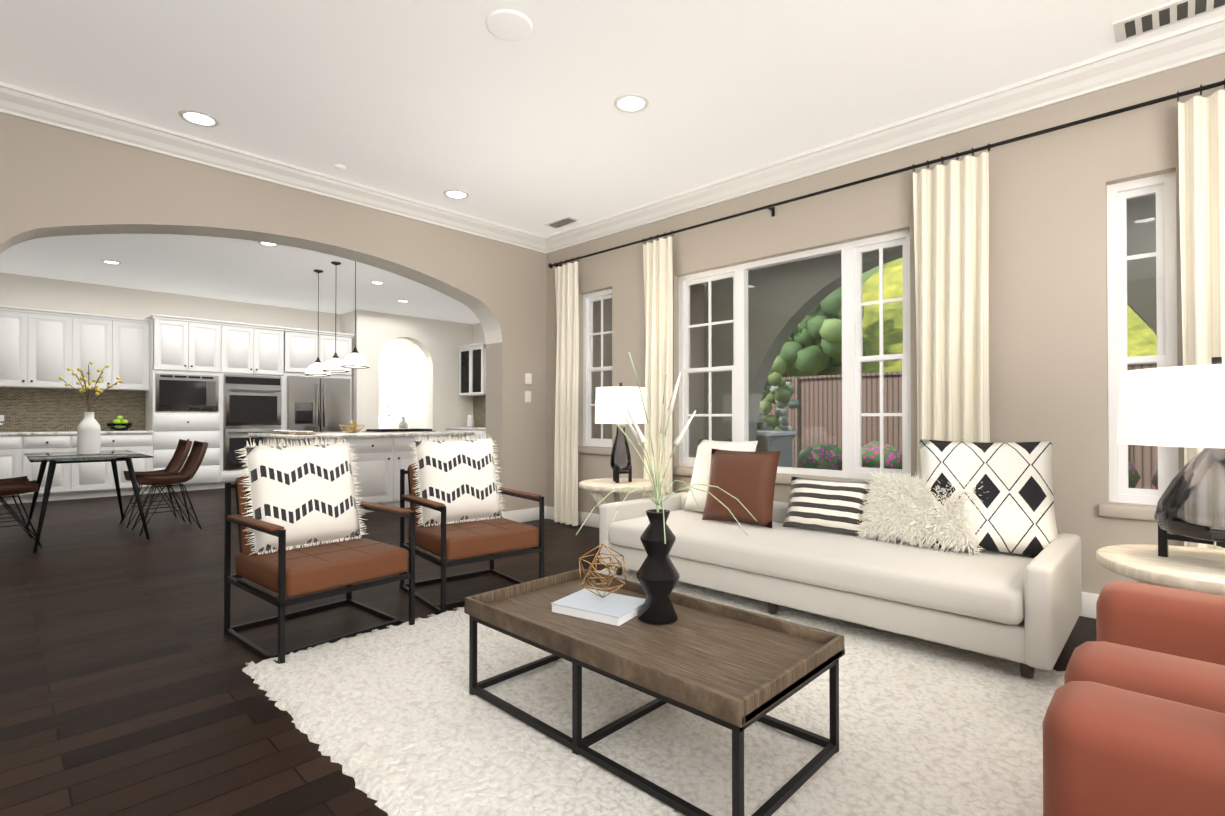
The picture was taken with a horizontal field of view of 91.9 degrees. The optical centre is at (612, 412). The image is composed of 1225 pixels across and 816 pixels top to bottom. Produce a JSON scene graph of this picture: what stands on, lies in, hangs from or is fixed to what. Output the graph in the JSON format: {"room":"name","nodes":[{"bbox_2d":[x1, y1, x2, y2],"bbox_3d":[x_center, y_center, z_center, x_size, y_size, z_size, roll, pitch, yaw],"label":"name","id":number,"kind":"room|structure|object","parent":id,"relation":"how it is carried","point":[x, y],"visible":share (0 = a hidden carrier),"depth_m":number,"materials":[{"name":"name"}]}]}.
{"room":"living room","nodes":[
{"label":"living room","id":0,"kind":"room"},
{"bbox_2d":[0,272,339,332],"bbox_3d":[-7.529,-0.337,8.750,0.200,3.050,7.200,-1,-1,44],"label":"wall","id":1,"kind":"structure","parent":0,"point":[16,290],"depth_m":8.97,"materials":[{"name":"paint"}]},
{"bbox_2d":[0,305,79,388],"bbox_3d":[-7.880,-0.839,7.983,0.350,1.020,0.998,-1,-1,44],"label":"upper cabinet","id":2,"kind":"object","parent":1,"relation":"attached to","point":[38,347],"depth_m":7.94,"materials":[{"name":"white wood"}]},
{"bbox_2d":[80,313,147,392],"bbox_3d":[-7.309,-0.834,8.579,0.350,1.020,0.929,-1,-1,44],"label":"upper cabinet","id":3,"kind":"object","parent":1,"relation":"attached to","point":[120,343],"depth_m":8.51,"materials":[{"name":"white wood"}]},
{"bbox_2d":[0,112,703,511],"bbox_3d":[-2.009,-0.368,5.406,0.300,3.050,10.000,-1,-1,44],"label":"wall","id":4,"kind":"structure","parent":0,"point":[54,182],"depth_m":4.92,"materials":[{"name":"paint"}]},
{"bbox_2d":[0,82,543,251],"bbox_3d":[-3.044,-1.838,4.036,0.118,0.135,6.570,-1,-1,44],"label":"crown molding","id":5,"kind":"structure","parent":4,"relation":"attached to","point":[20,102],"depth_m":4.32,"materials":[{"name":"white wood"}]},
{"bbox_2d":[501,506,545,522],"bbox_3d":[-0.943,1.098,6.277,0.017,0.135,0.567,-1,-1,44],"label":"baseboard","id":6,"kind":"structure","parent":4,"relation":"attached to","point":[531,514],"depth_m":6.28,"materials":[{"name":"white wood"}]},
{"bbox_2d":[525,391,530,401],"bbox_3d":[-0.902,-0.164,6.338,0.008,0.120,0.080,-1,-1,44],"label":"light switch","id":7,"kind":"object","parent":4,"relation":"attached to","point":[527,393],"depth_m":6.33,"materials":[{"name":"white plastic"}]},
{"bbox_2d":[525,373,531,384],"bbox_3d":[-0.899,-0.354,6.336,0.018,0.120,0.080,-1,-1,44],"label":"light switch","id":8,"kind":"object","parent":4,"relation":"attached to","point":[528,378],"depth_m":6.33,"materials":[{"name":"white plastic"}]},
{"bbox_2d":[340,309,368,430],"bbox_3d":[-4.766,-0.317,10.950,0.710,3.050,0.200,-1,-1,44],"label":"wall","id":9,"kind":"structure","parent":0,"point":[347,320],"depth_m":10.72,"materials":[{"name":"paint"}]},
{"bbox_2d":[382,338,411,428],"bbox_3d":[-7.829,-0.315,11.112,0.200,3.050,10.200,-1,-1,44],"label":"wall","id":10,"kind":"structure","parent":0,"point":[408,382],"depth_m":13.95,"materials":[{"name":"paint"}]},
{"bbox_2d":[368,311,472,430],"bbox_3d":[-3.763,-0.310,11.651,0.230,3.050,2.200,-1,-1,44],"label":"wall","id":11,"kind":"structure","parent":0,"point":[437,342],"depth_m":11.76,"materials":[{"name":"paint"}]},
{"bbox_2d":[412,323,485,428],"bbox_3d":[-1.857,-0.312,11.488,7.890,3.050,0.200,-1,-1,44],"label":"wall","id":12,"kind":"structure","parent":0,"point":[419,365],"depth_m":13.88,"materials":[{"name":"paint"}]},
{"bbox_2d":[0,488,1096,815],"bbox_3d":[-2.012,1.218,5.533,15.900,0.120,10.200,-1,-1,44],"label":"floor","id":13,"kind":"structure","parent":0,"point":[128,686],"depth_m":2.76,"materials":[{"name":"brown wood"}]},
{"bbox_2d":[0,476,31,537],"bbox_3d":[-5.685,0.724,5.387,0.469,0.870,0.583,-1,-1,44],"label":"dining chair","id":14,"kind":"object","parent":13,"relation":"on","point":[14,480],"visible":0.46,"depth_m":5.43,"materials":[{"name":"brown leather"}]},
{"bbox_2d":[0,433,31,504],"bbox_3d":[-8.117,0.739,7.516,0.633,0.875,1.018,-1,-1,44],"label":"base cabinet","id":15,"kind":"object","parent":13,"relation":"on","point":[13,446],"depth_m":7.59,"materials":[{"name":"white wood"}]},
{"bbox_2d":[0,480,41,546],"bbox_3d":[-5.224,0.720,5.002,0.469,0.870,0.583,-1,-1,44],"label":"dining chair","id":16,"kind":"object","parent":13,"relation":"on","point":[7,490],"visible":0.96,"depth_m":5.04,"materials":[{"name":"brown leather"}]},
{"bbox_2d":[32,433,79,501],"bbox_3d":[-7.653,0.743,8.001,0.633,0.875,0.598,-1,-1,44],"label":"base cabinet","id":17,"kind":"object","parent":13,"relation":"on","point":[66,479],"depth_m":7.88,"materials":[{"name":"white wood"}]},
{"bbox_2d":[24,450,152,552],"bbox_3d":[-5.021,0.784,5.647,1.560,0.758,0.800,-1,-1,44],"label":"dining table","id":18,"kind":"object","parent":13,"relation":"on","point":[54,459],"visible":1,"depth_m":5.42,"materials":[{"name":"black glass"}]},
{"bbox_2d":[59,361,122,454],"bbox_3d":[-4.960,-0.037,5.660,0.717,0.882,0.470,-1,-1,44],"label":"vase","id":19,"kind":"object","parent":18,"relation":"on","point":[88,435],"visible":1,"depth_m":5.61,"materials":[{"name":"white ceramic"}]},
{"bbox_2d":[80,433,151,498],"bbox_3d":[-7.214,0.748,8.460,0.633,0.875,0.949,-1,-1,44],"label":"base cabinet","id":20,"kind":"object","parent":13,"relation":"on","point":[96,478],"depth_m":8.29,"materials":[{"name":"white wood"}]},
{"bbox_2d":[60,429,151,432],"bbox_3d":[-8.263,0.280,7.363,0.640,0.040,3.990,-1,-1,44],"label":"countertop","id":21,"kind":"structure","parent":20,"relation":"on","point":[61,430],"depth_m":8.42,"materials":[{"name":"white stone"}]},
{"bbox_2d":[106,416,132,430],"bbox_3d":[-7.086,0.161,8.528,0.300,0.218,0.300,-1,-1,44],"label":"bowl","id":22,"kind":"object","parent":21,"relation":"on","point":[118,424],"visible":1,"depth_m":8.47,"materials":[{"name":"black glass"}]},
{"bbox_2d":[120,439,191,527],"bbox_3d":[-4.818,0.732,6.294,0.469,0.870,0.583,-1,-1,44],"label":"dining chair","id":23,"kind":"object","parent":13,"relation":"on","point":[178,459],"visible":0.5,"depth_m":6.36,"materials":[{"name":"brown leather"}]},
{"bbox_2d":[132,440,207,535],"bbox_3d":[-4.370,0.729,5.893,0.469,0.870,0.583,-1,-1,44],"label":"dining chair","id":24,"kind":"object","parent":13,"relation":"on","point":[190,467],"visible":1,"depth_m":5.89,"materials":[{"name":"brown leather"}]},
{"bbox_2d":[144,314,223,492],"bbox_3d":[-6.587,-0.099,9.105,0.658,2.580,0.840,-1,-1,44],"label":"tall cabinet","id":25,"kind":"object","parent":13,"relation":"on","point":[223,389],"depth_m":8.90,"materials":[{"name":"white wood"}]},
{"bbox_2d":[224,321,287,487],"bbox_3d":[-5.985,-0.093,9.734,0.658,2.580,0.900,-1,-1,44],"label":"tall cabinet","id":26,"kind":"object","parent":13,"relation":"on","point":[255,356],"depth_m":9.49,"materials":[{"name":"white wood"}]},
{"bbox_2d":[284,329,353,429],"bbox_3d":[-5.287,-0.086,10.464,0.658,2.580,1.120,-1,-1,44],"label":"tall cabinet","id":27,"kind":"object","parent":13,"relation":"on","point":[302,343],"depth_m":10.16,"materials":[{"name":"white wood"}]},
{"bbox_2d":[224,437,414,663],"bbox_3d":[-1.520,0.639,3.087,0.702,1.014,0.700,0,-1,40],"label":"leather armchair","id":28,"kind":"object","parent":13,"relation":"on","point":[295,518],"visible":1,"depth_m":3.04,"materials":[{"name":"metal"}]},
{"bbox_2d":[235,437,367,554],"bbox_3d":[-1.655,0.439,3.202,0.150,0.633,0.636,-21,-14,38],"label":"pillow","id":29,"kind":"object","parent":28,"relation":"on","point":[307,490],"depth_m":3.12,"materials":[{"name":"white fabric"}]},
{"bbox_2d":[288,373,351,431],"bbox_3d":[-5.275,0.304,10.449,0.670,1.800,1.020,-1,-1,44],"label":"refrigerator","id":30,"kind":"object","parent":13,"relation":"on","point":[315,404],"depth_m":10.19,"materials":[{"name":"silver metal"}]},
{"bbox_2d":[262,437,465,512],"bbox_3d":[-3.093,0.739,7.526,1.408,0.875,2.041,-1,-1,44],"label":"kitchen island","id":31,"kind":"object","parent":13,"relation":"on","point":[383,458],"depth_m":6.95,"materials":[{"name":"white wood"}]},
{"bbox_2d":[249,429,473,440],"bbox_3d":[-3.146,0.282,7.553,1.560,0.040,2.220,-1,-1,44],"label":"island countertop","id":32,"kind":"structure","parent":31,"relation":"on","point":[369,432],"depth_m":7.14,"materials":[{"name":"white stone"}]},
{"bbox_2d":[270,430,284,433],"bbox_3d":[-3.746,0.234,6.869,0.267,0.041,0.267,0,-1,35],"label":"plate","id":33,"kind":"object","parent":32,"relation":"on","point":[275,431],"depth_m":7.03,"materials":[{"name":"white ceramic"}]},
{"bbox_2d":[285,430,317,434],"bbox_3d":[-3.451,0.232,6.642,0.267,0.041,0.267,0,-1,35],"label":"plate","id":34,"kind":"object","parent":32,"relation":"on","point":[295,432],"depth_m":6.61,"materials":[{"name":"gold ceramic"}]},
{"bbox_2d":[339,420,364,432],"bbox_3d":[-3.219,0.178,7.319,0.298,0.157,0.298,-1,-1,44],"label":"bowl","id":35,"kind":"object","parent":32,"relation":"on","point":[352,427],"visible":1,"depth_m":7.28,"materials":[{"name":"gold metal"}]},
{"bbox_2d":[399,417,407,428],"bbox_3d":[-2.997,0.167,8.491,0.120,0.205,0.120,-1,-1,44],"label":"canister","id":36,"kind":"object","parent":32,"relation":"on","point":[403,424],"visible":0.79,"depth_m":8.45,"materials":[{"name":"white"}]},
{"bbox_2d":[379,351,392,428],"bbox_3d":[-5.358,-0.052,13.071,0.598,2.560,0.800,-1,-1,44],"label":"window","id":37,"kind":"structure","parent":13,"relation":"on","point":[385,390],"depth_m":13.05,"materials":[{"name":"white"}]},
{"bbox_2d":[446,427,461,431],"bbox_3d":[-2.922,0.780,11.914,0.519,0.875,0.633,-1,-1,44],"label":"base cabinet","id":38,"kind":"object","parent":13,"relation":"on","point":[455,429],"depth_m":11.65,"materials":[{"name":"white wood"}]},
{"bbox_2d":[400,434,543,613],"bbox_3d":[-0.905,0.646,3.787,0.700,1.014,0.702,0,-1,-38],"label":"leather armchair","id":39,"kind":"object","parent":13,"relation":"on","point":[453,496],"visible":1,"depth_m":3.78,"materials":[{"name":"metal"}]},
{"bbox_2d":[409,434,505,526],"bbox_3d":[-1.014,0.448,3.927,0.630,0.634,0.150,0,-17,-38],"label":"pillow","id":40,"kind":"object","parent":39,"relation":"on","point":[460,474],"depth_m":3.85,"materials":[{"name":"white fabric"}]},
{"bbox_2d":[462,427,485,439],"bbox_3d":[-2.478,0.776,11.488,0.988,0.875,0.633,-1,-1,44],"label":"base cabinet","id":41,"kind":"object","parent":13,"relation":"on","point":[464,429],"depth_m":11.15,"materials":[{"name":"white wood"}]},
{"bbox_2d":[470,427,485,430],"bbox_3d":[-2.336,0.317,11.352,2.150,0.040,0.640,-1,-1,44],"label":"countertop","id":42,"kind":"structure","parent":41,"relation":"on","point":[471,428],"depth_m":11.16,"materials":[{"name":"white stone"}]},
{"bbox_2d":[467,415,473,426],"bbox_3d":[-2.861,0.181,11.960,0.140,0.240,0.138,-1,-1,44],"label":"pitcher","id":43,"kind":"object","parent":42,"relation":"on","point":[470,421],"visible":1,"depth_m":11.91,"materials":[{"name":"white ceramic"}]},
{"bbox_2d":[579,478,662,557],"bbox_3d":[0.065,0.850,4.655,0.660,0.600,0.660,-1,-1,44],"label":"side table","id":44,"kind":"object","parent":13,"relation":"on","point":[596,487],"visible":0.35,"depth_m":4.49,"materials":[{"name":"brown wood"}]},
{"bbox_2d":[595,383,646,482],"bbox_3d":[0.065,0.159,4.662,0.410,0.780,0.410,-1,-1,44],"label":"lamp","id":45,"kind":"object","parent":44,"relation":"on","point":[611,403],"visible":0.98,"depth_m":4.51,"materials":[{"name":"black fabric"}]},
{"bbox_2d":[242,566,1064,815],"bbox_3d":[0.353,1.115,2.392,3.263,0.028,2.453,-1,-1,44],"label":"rug","id":46,"kind":"object","parent":13,"relation":"on","point":[399,720],"visible":0.62,"depth_m":2.05,"materials":[{"name":"white carpet"}]},
{"bbox_2d":[464,568,844,815],"bbox_3d":[0.086,0.918,2.130,1.250,0.380,0.630,-1,-1,44],"label":"coffee table","id":47,"kind":"object","parent":46,"relation":"on","point":[737,671],"visible":0.96,"depth_m":1.92,"materials":[{"name":"brown wood"}]},
{"bbox_2d":[551,588,644,625],"bbox_3d":[-0.045,0.751,2.299,0.305,0.034,0.235,0,-1,32],"label":"books","id":48,"kind":"object","parent":47,"relation":"on","point":[615,609],"visible":0.82,"depth_m":2.25,"materials":[{"name":"white paper"}]},
{"bbox_2d":[579,544,626,597],"bbox_3d":[-0.039,0.625,2.335,0.192,0.213,0.183,-1,-1,44],"label":"orb","id":49,"kind":"object","parent":48,"relation":"on","point":[596,572],"visible":1,"depth_m":2.32,"materials":[{"name":"gold metal"}]},
{"bbox_2d":[576,352,756,623],"bbox_3d":[0.221,0.283,2.155,0.604,0.968,0.743,-1,-1,44],"label":"vase","id":50,"kind":"object","parent":47,"relation":"on","point":[658,575],"visible":1,"depth_m":2.17,"materials":[{"name":"black ceramic"}]},
{"bbox_2d":[599,439,1081,677],"bbox_3d":[1.144,0.647,3.550,2.530,0.985,0.990,-1,-1,44],"label":"sofa","id":51,"kind":"object","parent":13,"relation":"on","point":[964,545],"visible":0.98,"depth_m":3.10,"materials":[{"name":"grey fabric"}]},
{"bbox_2d":[1043,681,1224,815],"bbox_3d":[0.867,0.727,0.540,0.870,0.770,0.860,-1,-1,44],"label":"chair","id":52,"kind":"object","parent":13,"relation":"on","point":[1110,751],"visible":1,"depth_m":0.93,"materials":[{"name":"brown fabric"}]},
{"bbox_2d":[1064,581,1224,712],"bbox_3d":[1.503,0.733,1.205,0.870,0.770,0.860,-1,-1,44],"label":"chair","id":53,"kind":"object","parent":13,"relation":"on","point":[1166,643],"visible":0.35,"depth_m":1.50,"materials":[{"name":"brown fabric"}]},
{"bbox_2d":[1096,544,1224,594],"bbox_3d":[2.096,0.826,2.048,0.660,0.600,0.660,-1,-1,44],"label":"side table","id":54,"kind":"object","parent":13,"relation":"on","point":[1192,568],"visible":0.4,"depth_m":2.06,"materials":[{"name":"brown wood"}]},
{"bbox_2d":[1117,357,1224,556],"bbox_3d":[2.096,0.168,2.054,0.530,0.715,0.530,-1,-1,44],"label":"lamp","id":55,"kind":"object","parent":54,"relation":"on","point":[1179,406],"visible":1,"depth_m":2.03,"materials":[{"name":"white fabric"}]},
{"bbox_2d":[0,0,1224,323],"bbox_3d":[-2.289,-1.954,5.273,16.300,0.120,9.800,-1,-1,44],"label":"ceiling","id":56,"kind":"structure","parent":0,"point":[434,100],"depth_m":3.48,"materials":[{"name":"white paint"}]},
{"bbox_2d":[101,260,121,264],"bbox_3d":[-6.261,-1.871,7.412,0.200,0.008,0.200,-1,-1,44],"label":"recessed light","id":57,"kind":"object","parent":56,"relation":"in","point":[112,262],"visible":1,"depth_m":7.42,"materials":[{"name":"white"}]},
{"bbox_2d":[179,109,219,126],"bbox_3d":[-2.682,-1.903,3.849,0.220,0.008,0.220,-1,-1,44],"label":"recessed light","id":58,"kind":"object","parent":56,"relation":"in","point":[198,118],"visible":1,"depth_m":3.85,"materials":[{"name":"white glass"}]},
{"bbox_2d":[258,242,277,246],"bbox_3d":[-3.839,-1.878,6.617,0.200,0.008,0.200,-1,-1,44],"label":"recessed light","id":59,"kind":"object","parent":56,"relation":"in","point":[266,244],"visible":0.65,"depth_m":6.65,"materials":[{"name":"white"}]},
{"bbox_2d":[305,269,330,375],"bbox_3d":[-3.887,-1.176,7.833,0.316,1.390,0.316,-1,-1,44],"label":"pendant light","id":60,"kind":"object","parent":56,"relation":"hanging from","point":[315,368],"visible":0.83,"depth_m":7.77,"materials":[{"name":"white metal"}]},
{"bbox_2d":[322,261,348,372],"bbox_3d":[-3.468,-1.189,7.433,0.316,1.370,0.316,-1,-1,44],"label":"pendant light","id":61,"kind":"object","parent":56,"relation":"hanging from","point":[333,364],"visible":0.92,"depth_m":7.36,"materials":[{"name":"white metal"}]},
{"bbox_2d":[341,261,369,368],"bbox_3d":[-3.049,-1.203,7.032,0.316,1.350,0.316,-1,-1,44],"label":"pendant light","id":62,"kind":"object","parent":56,"relation":"hanging from","point":[355,359],"visible":0.85,"depth_m":6.96,"materials":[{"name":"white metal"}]},
{"bbox_2d":[370,281,384,284],"bbox_3d":[-3.386,-1.860,8.537,0.200,0.008,0.200,-1,-1,44],"label":"recessed light","id":63,"kind":"object","parent":56,"relation":"in","point":[376,282],"visible":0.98,"depth_m":8.52,"materials":[{"name":"white"}]},
{"bbox_2d":[443,189,468,198],"bbox_3d":[-1.360,-1.891,5.159,0.220,0.008,0.220,-1,-1,44],"label":"recessed light","id":64,"kind":"object","parent":56,"relation":"in","point":[455,194],"visible":1,"depth_m":5.16,"materials":[{"name":"white"}]},
{"bbox_2d":[544,216,579,228],"bbox_3d":[-0.499,-1.882,5.885,0.360,0.014,0.160,-1,-1,44],"label":"ceiling vent","id":65,"kind":"object","parent":56,"relation":"in","point":[562,222],"visible":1,"depth_m":5.87,"materials":[{"name":"white metal"}]},
{"bbox_2d":[614,93,648,112],"bbox_3d":[0.116,-1.905,3.663,0.220,0.008,0.220,-1,-1,44],"label":"recessed light","id":66,"kind":"object","parent":56,"relation":"in","point":[631,103],"visible":1,"depth_m":3.66,"materials":[{"name":"white"}]},
{"bbox_2d":[1113,0,1224,42],"bbox_3d":[2.753,-1.911,2.774,0.620,0.014,0.200,-1,-1,44],"label":"ceiling vent","id":67,"kind":"object","parent":56,"relation":"in","point":[1164,15],"visible":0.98,"depth_m":2.85,"materials":[{"name":"white metal"}]},
{"bbox_2d":[547,53,1224,593],"bbox_3d":[2.126,-0.382,3.941,7.700,3.050,0.200,-1,-1,44],"label":"wall","id":68,"kind":"structure","parent":0,"point":[1047,303],"depth_m":3.51,"materials":[{"name":"paint"}]},
{"bbox_2d":[583,289,611,446],"bbox_3d":[-0.107,-0.442,6.085,0.490,1.590,0.070,-1,-1,44],"label":"window","id":69,"kind":"structure","parent":68,"relation":"in","point":[589,299],"depth_m":6.19,"materials":[{"name":"white plastic"}]},
{"bbox_2d":[679,230,910,479],"bbox_3d":[1.338,-0.375,4.702,1.980,1.710,0.070,-1,-1,44],"label":"window","id":70,"kind":"structure","parent":68,"relation":"in","point":[853,359],"depth_m":4.37,"materials":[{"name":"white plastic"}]},
{"bbox_2d":[546,506,1098,618],"bbox_3d":[2.051,1.075,3.850,7.700,0.135,0.017,-1,-1,44],"label":"baseboard","id":71,"kind":"structure","parent":68,"relation":"attached to","point":[1089,600],"depth_m":5.93,"materials":[{"name":"white wood"}]},
{"bbox_2d":[578,447,1184,521],"bbox_3d":[1.264,0.465,4.595,4.600,0.240,0.035,-1,-1,44],"label":"trim","id":72,"kind":"structure","parent":68,"relation":"attached to","point":[1127,512],"depth_m":3.23,"materials":[{"name":"paint"}]},
{"bbox_2d":[540,15,1224,253],"bbox_3d":[2.016,-1.840,3.840,7.700,0.135,0.118,-1,-1,44],"label":"crown molding","id":73,"kind":"structure","parent":68,"relation":"attached to","point":[1188,45],"depth_m":3.74,"materials":[{"name":"white wood"}]},
{"bbox_2d":[548,80,1224,267],"bbox_3d":[1.820,-1.573,4.023,6.840,0.075,0.114,-1,-1,44],"label":"curtain rod","id":74,"kind":"object","parent":68,"relation":"attached to","point":[771,207],"visible":0.88,"depth_m":3.74,"materials":[{"name":"black metal"}]},
{"bbox_2d":[554,256,579,525],"bbox_3d":[-0.480,-0.218,6.134,0.368,2.734,0.119,-1,-1,44],"label":"curtain","id":75,"kind":"object","parent":74,"relation":"hanging from","point":[566,423],"visible":0.94,"depth_m":6.10,"materials":[{"name":"fabric"}]},
{"bbox_2d":[642,230,673,495],"bbox_3d":[0.402,-0.226,5.290,0.348,2.734,0.119,-1,-1,44],"label":"curtain","id":76,"kind":"object","parent":74,"relation":"hanging from","point":[658,274],"visible":0.79,"depth_m":5.27,"materials":[{"name":"fabric"}]},
{"bbox_2d":[912,143,989,479],"bbox_3d":[2.097,-0.241,3.671,0.438,2.734,0.119,-1,-1,44],"label":"curtain","id":77,"kind":"object","parent":74,"relation":"hanging from","point":[951,221],"visible":0.77,"depth_m":3.66,"materials":[{"name":"fabric"}]},
{"bbox_2d":[1177,79,1224,549],"bbox_3d":[3.050,-0.249,2.757,0.598,2.734,0.121,-1,-1,44],"label":"curtain","id":78,"kind":"object","parent":74,"relation":"hanging from","point":[1201,132],"visible":0.71,"depth_m":2.92,"materials":[{"name":"fabric"}]},
{"bbox_2d":[1107,171,1178,504],"bbox_3d":[2.880,-0.383,3.226,0.280,1.760,0.070,-1,-1,44],"label":"window","id":79,"kind":"structure","parent":68,"relation":"in","point":[1162,187],"depth_m":3.23,"materials":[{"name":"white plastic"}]},
{"label":"outside","id":80,"kind":"structure","parent":0,"visible":0},
{"bbox_3d":[9.963,1.254,6.115,44.000,0.120,13.800,-1,-1,44],"label":"ground","id":81,"kind":"structure","parent":80,"visible":0},
{"bbox_2d":[756,430,796,466],"bbox_3d":[2.083,0.757,9.203,1.250,0.930,0.840,-1,-1,44],"label":"planter","id":82,"kind":"object","parent":81,"relation":"on","point":[778,435],"depth_m":8.78,"materials":[{"name":"grey concrete"}]},
{"bbox_2d":[757,286,865,438],"bbox_3d":[3.179,-1.330,12.655,3.986,5.168,5.653,-1,-1,44],"label":"tree","id":83,"kind":"object","parent":81,"relation":"on","point":[771,424],"depth_m":13.06,"materials":[{"name":"green plant"}]},
{"bbox_2d":[704,194,1156,451],"bbox_3d":[4.306,-0.382,6.076,7.900,3.150,0.300,-1,-1,44],"label":"wall","id":84,"kind":"structure","parent":81,"relation":"on","point":[828,281],"depth_m":7.94,"materials":[{"name":"grey paint"}]},
{"bbox_2d":[749,253,840,271],"bbox_3d":[3.338,-2.006,5.080,7.900,0.080,3.100,-1,-1,44],"label":"porch ceiling","id":85,"kind":"structure","parent":84,"relation":"on","point":[794,262],"depth_m":7.70,"materials":[{"name":"grey paint"}]},
{"bbox_2d":[757,363,1157,488],"bbox_3d":[7.457,0.244,7.845,30.000,1.930,0.180,-1,-1,44],"label":"fence","id":86,"kind":"object","parent":81,"relation":"on","point":[866,420],"depth_m":10.94,"materials":[{"name":"brown wood"}]},
{"bbox_2d":[798,441,1157,489],"bbox_3d":[5.283,0.870,8.579,5.449,0.844,1.159,-1,-1,44],"label":"flowers","id":87,"kind":"object","parent":81,"relation":"on","point":[875,451],"depth_m":9.48,"materials":[{"name":"plant"}]},
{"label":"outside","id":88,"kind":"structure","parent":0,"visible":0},
{"bbox_2d":[781,258,1156,376],"bbox_3d":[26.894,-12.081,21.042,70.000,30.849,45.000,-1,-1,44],"label":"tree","id":89,"kind":"object","parent":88,"point":[1143,340],"depth_m":14.05,"materials":[{"name":"plant"}]},
{"bbox_2d":[701,263,886,284],"bbox_3d":[19.108,-8.538,18.258,49.465,16.402,26.282,-1,-1,44],"label":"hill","id":90,"kind":"structure","parent":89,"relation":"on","point":[869,273],"depth_m":16.43,"materials":[{"name":"green plant"}]}
]}

